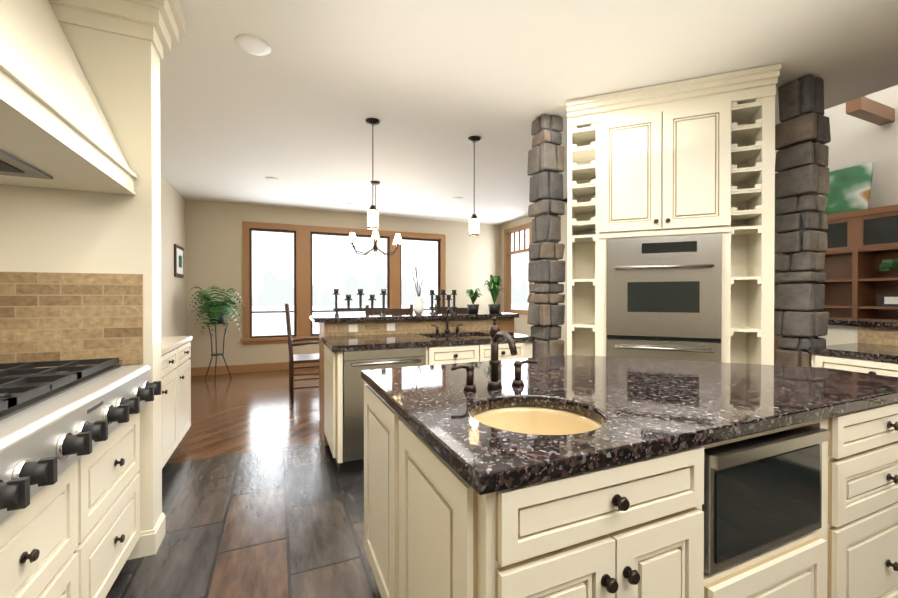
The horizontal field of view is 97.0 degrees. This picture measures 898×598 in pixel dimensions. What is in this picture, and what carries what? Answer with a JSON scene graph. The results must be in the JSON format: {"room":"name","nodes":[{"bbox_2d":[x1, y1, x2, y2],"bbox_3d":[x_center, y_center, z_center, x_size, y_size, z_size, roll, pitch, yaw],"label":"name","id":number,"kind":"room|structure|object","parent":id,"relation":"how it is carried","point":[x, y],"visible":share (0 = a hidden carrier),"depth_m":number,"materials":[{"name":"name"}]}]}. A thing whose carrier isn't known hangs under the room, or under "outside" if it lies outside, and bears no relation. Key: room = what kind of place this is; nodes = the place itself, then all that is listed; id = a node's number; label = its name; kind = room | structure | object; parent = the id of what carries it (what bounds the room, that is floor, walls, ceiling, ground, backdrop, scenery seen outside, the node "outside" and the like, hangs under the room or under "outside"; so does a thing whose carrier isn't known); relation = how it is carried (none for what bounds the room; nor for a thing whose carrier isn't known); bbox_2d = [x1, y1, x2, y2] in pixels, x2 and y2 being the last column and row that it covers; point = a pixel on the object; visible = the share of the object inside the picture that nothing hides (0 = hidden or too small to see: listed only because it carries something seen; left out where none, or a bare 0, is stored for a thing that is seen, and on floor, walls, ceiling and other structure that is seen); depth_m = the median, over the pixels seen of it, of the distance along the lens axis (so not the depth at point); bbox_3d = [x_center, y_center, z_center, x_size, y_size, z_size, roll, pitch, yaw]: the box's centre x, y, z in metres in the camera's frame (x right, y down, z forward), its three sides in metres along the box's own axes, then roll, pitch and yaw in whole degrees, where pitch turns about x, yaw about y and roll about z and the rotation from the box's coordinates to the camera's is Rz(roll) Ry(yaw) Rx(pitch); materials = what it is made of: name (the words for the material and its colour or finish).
{"room":"kitchen","nodes":[
{"label":"kitchen","id":0,"kind":"room"},
{"bbox_2d":[0,0,185,559],"bbox_3d":[-1.767,-0.143,1.855,0.856,2.750,0.347,0,0,-23],"label":"wall","id":1,"kind":"structure","parent":0,"point":[80,275],"depth_m":1.84,"materials":[{"name":"beige paint"}]},
{"bbox_2d":[0,0,136,194],"bbox_3d":[-1.523,-0.990,1.103,0.702,1.037,1.384,0,0,-23],"label":"range hood","id":2,"kind":"object","parent":1,"relation":"attached to","point":[56,132],"visible":1,"depth_m":1.37,"materials":[{"name":"beige wood"}]},
{"bbox_2d":[160,174,185,336],"bbox_3d":[-2.220,-0.142,1.700,0.100,2.750,9.900,0,0,-23],"label":"wall","id":3,"kind":"structure","parent":0,"point":[173,320],"depth_m":5.37,"materials":[{"name":"beige paint"}]},
{"bbox_2d":[174,244,183,277],"bbox_3d":[-3.884,-0.538,5.718,0.028,0.450,0.500,0,0,-23],"label":"picture frame","id":4,"kind":"object","parent":3,"relation":"attached to","point":[178,261],"visible":1,"depth_m":5.64,"materials":[{"name":"black"}]},
{"bbox_2d":[105,442,380,597],"bbox_3d":[1.871,1.265,1.379,7.350,0.060,6.050,0,0,-23],"label":"floor","id":5,"kind":"structure","parent":0,"point":[285,522],"depth_m":2.09,"materials":[{"name":"brown"}]},
{"bbox_2d":[0,390,87,597],"bbox_3d":[-1.389,0.776,0.826,0.720,0.926,0.695,0,0,-23],"label":"base cabinet","id":6,"kind":"object","parent":5,"relation":"on","point":[69,479],"depth_m":1.08,"materials":[{"name":"beige wood"}]},
{"bbox_2d":[0,362,147,597],"bbox_3d":[-1.654,0.772,1.439,0.720,0.926,0.640,0,0,-23],"label":"base cabinet","id":7,"kind":"object","parent":5,"relation":"on","point":[117,394],"depth_m":1.51,"materials":[{"name":"beige wood"}]},
{"bbox_2d":[161,352,164,467],"bbox_3d":[-2.028,0.797,2.181,0.619,0.865,0.600,0,0,-23],"label":"base cabinet","id":8,"kind":"object","parent":5,"relation":"on","point":[162,353],"depth_m":2.62,"materials":[{"name":"beige wood"}]},
{"bbox_2d":[165,344,180,463],"bbox_3d":[-2.224,0.794,2.637,0.619,0.865,0.630,0,0,-23],"label":"base cabinet","id":9,"kind":"object","parent":5,"relation":"on","point":[176,383],"depth_m":2.85,"materials":[{"name":"beige wood"}]},
{"bbox_2d":[161,336,191,351],"bbox_3d":[-2.216,0.345,2.623,0.625,0.035,1.576,0,0,-23],"label":"countertop","id":10,"kind":"structure","parent":9,"relation":"on","point":[166,342],"depth_m":3.03,"materials":[{"name":"beige stone"}]},
{"bbox_2d":[181,340,190,439],"bbox_3d":[-2.412,0.792,3.072,0.619,0.865,0.559,0,0,-23],"label":"base cabinet","id":11,"kind":"object","parent":5,"relation":"on","point":[185,348],"depth_m":3.25,"materials":[{"name":"beige wood"}]},
{"bbox_2d":[323,346,438,472],"bbox_3d":[-0.559,0.789,3.151,0.715,0.870,0.685,0,0,-23],"label":"base cabinet","id":12,"kind":"object","parent":5,"relation":"on","point":[349,352],"depth_m":2.76,"materials":[{"name":"beige wood"}]},
{"bbox_2d":[323,334,442,353],"bbox_3d":[-0.556,0.334,3.147,0.800,0.040,0.690,0,0,-23],"label":"countertop","id":13,"kind":"structure","parent":12,"relation":"on","point":[333,342],"depth_m":3.01,"materials":[{"name":"brown stone"}]},
{"bbox_2d":[431,307,462,332],"bbox_3d":[0.005,0.192,3.613,0.322,0.236,0.147,0,0,-23],"label":"faucet","id":14,"kind":"object","parent":13,"relation":"on","point":[447,329],"visible":1,"depth_m":3.64,"materials":[{"name":"black metal"}]},
{"bbox_2d":[427,334,534,364],"bbox_3d":[0.142,0.787,3.454,0.947,0.870,0.685,0,0,-23],"label":"base cabinet","id":15,"kind":"object","parent":5,"relation":"on","point":[456,348],"depth_m":3.13,"materials":[{"name":"beige wood"}]},
{"bbox_2d":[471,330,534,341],"bbox_3d":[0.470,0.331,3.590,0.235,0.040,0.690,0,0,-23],"label":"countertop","id":16,"kind":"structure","parent":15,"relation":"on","point":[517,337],"depth_m":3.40,"materials":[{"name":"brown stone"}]},
{"bbox_2d":[310,312,518,322],"bbox_3d":[-0.290,0.169,3.843,1.960,0.040,0.500,0,0,-23],"label":"countertop","id":17,"kind":"structure","parent":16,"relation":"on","point":[375,317],"depth_m":3.63,"materials":[{"name":"black stone"}]},
{"bbox_2d":[332,289,386,315],"bbox_3d":[-0.808,0.030,3.629,0.495,0.240,0.120,0,0,-23],"label":"candelabra","id":18,"kind":"object","parent":17,"relation":"on","point":[336,293],"visible":1,"depth_m":3.62,"materials":[{"name":"black metal"}]},
{"bbox_2d":[406,258,431,313],"bbox_3d":[-0.303,-0.126,3.884,0.276,0.548,0.251,0,0,-23],"label":"vase","id":19,"kind":"object","parent":17,"relation":"on","point":[418,306],"visible":1,"depth_m":3.82,"materials":[{"name":"white ceramic"}]},
{"bbox_2d":[429,290,456,313],"bbox_3d":[-0.058,0.027,3.997,0.305,0.240,0.120,0,0,-23],"label":"candelabra","id":20,"kind":"object","parent":17,"relation":"on","point":[437,299],"visible":0.96,"depth_m":3.99,"materials":[{"name":"black metal"}]},
{"bbox_2d":[466,288,482,312],"bbox_3d":[0.261,0.017,4.113,0.180,0.259,0.208,0,0,-23],"label":"potted plant","id":21,"kind":"object","parent":17,"relation":"on","point":[473,307],"visible":0.98,"depth_m":4.07,"materials":[{"name":"green plant"}]},
{"bbox_2d":[484,275,503,312],"bbox_3d":[0.478,-0.056,4.186,0.256,0.404,0.251,0,0,-23],"label":"potted plant","id":22,"kind":"object","parent":17,"relation":"on","point":[494,283],"visible":1,"depth_m":4.14,"materials":[{"name":"green plant"}]},
{"bbox_2d":[527,114,564,357],"bbox_3d":[0.826,-0.151,3.374,0.249,2.747,0.244,0,0,-23],"label":"stone column","id":23,"kind":"structure","parent":5,"relation":"on","point":[546,275],"depth_m":3.29,"materials":[{"name":"grey stone"}]},
{"bbox_2d":[567,115,585,354],"bbox_3d":[1.010,-0.103,3.286,0.237,2.651,0.237,0,0,-23],"label":"shelf","id":24,"kind":"object","parent":5,"relation":"on","point":[576,126],"depth_m":3.18,"materials":[{"name":"beige wood"}]},
{"bbox_2d":[364,384,897,597],"bbox_3d":[0.745,0.798,1.657,1.974,0.870,1.169,0,0,-23],"label":"kitchen island","id":25,"kind":"object","parent":5,"relation":"on","point":[807,510],"visible":0.65,"depth_m":1.07,"materials":[{"name":"beige wood"}]},
{"bbox_2d":[361,355,897,494],"bbox_3d":[0.751,0.343,1.671,2.010,0.040,1.155,0,0,-23],"label":"island countertop","id":26,"kind":"structure","parent":25,"relation":"on","point":[639,408],"depth_m":1.26,"materials":[{"name":"black stone"}]},
{"bbox_2d":[451,317,536,391],"bbox_3d":[0.199,0.195,1.371,0.352,0.259,0.222,0,0,-23],"label":"island faucet","id":27,"kind":"object","parent":26,"relation":"on","point":[496,334],"visible":1,"depth_m":1.43,"materials":[{"name":"black metal"}]},
{"bbox_2d":[582,78,741,362],"bbox_3d":[1.700,-0.103,3.286,1.205,2.651,1.181,0,0,-23],"label":"tall cabinet","id":28,"kind":"object","parent":5,"relation":"on","point":[670,218],"depth_m":2.90,"materials":[{"name":"beige wood"}]},
{"bbox_2d":[742,79,776,364],"bbox_3d":[2.201,-0.100,2.813,0.262,2.651,0.262,0,0,-23],"label":"shelf","id":29,"kind":"object","parent":5,"relation":"on","point":[758,104],"depth_m":2.70,"materials":[{"name":"beige wood"}]},
{"bbox_2d":[774,75,830,366],"bbox_3d":[2.462,-0.147,2.786,0.247,2.747,0.251,0,0,-23],"label":"stone column","id":30,"kind":"structure","parent":5,"relation":"on","point":[802,134],"depth_m":2.71,"materials":[{"name":"grey stone"}]},
{"bbox_2d":[774,162,897,350],"bbox_3d":[4.310,-0.099,4.138,0.446,2.633,3.040,0,0,-23],"label":"shelf unit","id":31,"kind":"object","parent":5,"relation":"on","point":[860,270],"visible":0.17,"depth_m":4.14,"materials":[{"name":"brown"}]},
{"bbox_2d":[808,325,897,376],"bbox_3d":[3.247,0.719,1.542,0.810,1.030,3.265,0,0,-23],"label":"base cabinet","id":32,"kind":"object","parent":5,"relation":"on","point":[871,350],"depth_m":2.55,"materials":[{"name":"beige wood"}]},
{"bbox_2d":[828,317,897,327],"bbox_3d":[3.666,0.183,1.730,0.490,0.040,3.285,0,0,-23],"label":"countertop","id":33,"kind":"structure","parent":32,"relation":"on","point":[880,323],"depth_m":2.87,"materials":[{"name":"black stone"}]},
{"bbox_2d":[166,368,322,463],"bbox_3d":[-0.091,1.236,5.923,7.350,0.060,3.850,0,0,-23],"label":"floor","id":34,"kind":"structure","parent":0,"point":[237,413],"depth_m":4.19,"materials":[{"name":"brown wood"}]},
{"bbox_2d":[188,286,244,382],"bbox_3d":[-3.450,0.510,5.911,0.756,1.396,0.775,0,0,-23],"label":"fern","id":35,"kind":"object","parent":34,"relation":"on","point":[215,316],"visible":1,"depth_m":5.82,"materials":[{"name":"green plant"}]},
{"bbox_2d":[285,304,318,400],"bbox_3d":[-1.794,0.636,5.059,0.540,1.152,0.565,0,0,-23],"label":"dining chair","id":36,"kind":"object","parent":34,"relation":"on","point":[303,358],"visible":0.67,"depth_m":4.80,"materials":[{"name":"brown wood"}]},
{"bbox_2d":[365,305,412,313],"bbox_3d":[-0.749,0.639,4.606,0.565,1.152,0.540,0,0,-23],"label":"dining chair","id":37,"kind":"object","parent":34,"relation":"on","point":[400,311],"visible":0.04,"depth_m":4.39,"materials":[{"name":"brown wood"}]},
{"bbox_2d":[435,304,467,312],"bbox_3d":[-0.015,0.636,4.923,0.565,1.152,0.540,0,0,-23],"label":"dining chair","id":38,"kind":"object","parent":34,"relation":"on","point":[460,310],"visible":0.06,"depth_m":4.68,"materials":[{"name":"brown wood"}]},
{"bbox_2d":[185,199,500,367],"bbox_3d":[-1.477,-0.178,7.358,5.750,2.750,0.100,0,0,-23],"label":"wall","id":39,"kind":"structure","parent":0,"point":[213,243],"depth_m":6.50,"materials":[{"name":"beige paint"}]},
{"bbox_2d":[191,362,318,375],"bbox_3d":[-1.499,1.132,7.292,5.650,0.130,0.020,0,0,-23],"label":"baseboard","id":40,"kind":"structure","parent":39,"relation":"attached to","point":[201,371],"depth_m":6.49,"materials":[{"name":"brown wood"}]},
{"bbox_2d":[240,221,445,344],"bbox_3d":[-1.733,-0.262,7.220,3.650,2.020,0.150,0,0,-23],"label":"window","id":41,"kind":"structure","parent":39,"relation":"in","point":[303,322],"depth_m":6.85,"materials":[{"name":"brown wood"}]},
{"bbox_2d":[160,0,897,224],"bbox_3d":[0.439,-1.554,2.785,5.850,0.060,10.000,0,0,-23],"label":"ceiling","id":42,"kind":"structure","parent":0,"point":[432,86],"depth_m":2.72,"materials":[{"name":"beige paint"}]},
{"bbox_2d":[235,34,271,55],"bbox_3d":[-1.174,-1.518,2.383,0.197,0.006,0.197,0,0,34],"label":"recessed light","id":43,"kind":"object","parent":42,"relation":"in","point":[253,45],"depth_m":2.38,"materials":[{"name":"beige glass"}]},
{"bbox_2d":[265,177,277,180],"bbox_3d":[-2.268,-1.534,5.080,0.157,0.010,0.157,0,0,-35],"label":"recessed light","id":44,"kind":"object","parent":42,"relation":"in","point":[268,178],"depth_m":5.05,"materials":[{"name":"beige glass"}]},
{"bbox_2d":[366,118,379,229],"bbox_3d":[-0.654,-1.066,3.416,0.124,0.924,0.124,0,0,-23],"label":"pendant light","id":45,"kind":"object","parent":42,"relation":"hanging from","point":[372,217],"visible":0.98,"depth_m":3.39,"materials":[{"name":"beige glass"}]},
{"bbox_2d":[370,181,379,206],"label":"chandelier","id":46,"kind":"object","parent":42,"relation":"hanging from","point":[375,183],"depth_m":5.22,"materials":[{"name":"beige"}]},
{"bbox_2d":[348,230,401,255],"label":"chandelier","id":47,"kind":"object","parent":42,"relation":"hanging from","point":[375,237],"depth_m":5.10,"materials":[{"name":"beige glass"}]},
{"bbox_2d":[468,136,480,235],"bbox_3d":[0.240,-1.069,3.791,0.124,0.924,0.124,0,0,-23],"label":"pendant light","id":48,"kind":"object","parent":42,"relation":"hanging from","point":[473,225],"visible":1,"depth_m":3.76,"materials":[{"name":"white glass"}]},
{"bbox_2d":[501,204,566,354],"bbox_3d":[1.593,-0.178,7.376,0.100,2.750,2.300,0,0,-23],"label":"wall","id":49,"kind":"structure","parent":0,"point":[521,326],"depth_m":7.51,"materials":[{"name":"beige paint"}]},
{"bbox_2d":[504,222,532,314],"bbox_3d":[1.391,-0.566,7.815,0.120,1.720,0.970,0,0,-23],"label":"window","id":50,"kind":"structure","parent":49,"relation":"in","point":[508,253],"depth_m":8.17,"materials":[{"name":"brown"}]},
{"bbox_2d":[694,83,737,226],"bbox_3d":[1.712,-0.952,2.825,0.362,0.885,0.355,0,0,-23],"label":"upper cabinet","id":51,"kind":"object","parent":0,"relation":"attached to","point":[717,108],"depth_m":2.77,"materials":[{"name":"beige wood"}]},
{"bbox_2d":[563,78,897,207],"bbox_3d":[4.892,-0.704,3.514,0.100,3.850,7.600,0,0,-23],"label":"wall","id":52,"kind":"structure","parent":0,"point":[855,141],"depth_m":4.24,"materials":[{"name":"beige paint"}]},
{"bbox_2d":[846,96,894,125],"bbox_3d":[4.241,-1.887,3.993,0.690,0.130,0.110,0,0,-23],"label":"beam","id":53,"kind":"structure","parent":52,"relation":"attached to","point":[870,110],"depth_m":3.93,"materials":[{"name":"brown wood"}]},
{"label":"outside","id":54,"kind":"structure","parent":0,"visible":0},
{"bbox_2d":[252,229,528,335],"bbox_3d":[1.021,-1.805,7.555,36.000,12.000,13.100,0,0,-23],"label":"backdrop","id":55,"kind":"structure","parent":54,"point":[342,265],"depth_m":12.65,"materials":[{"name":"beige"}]}
]}

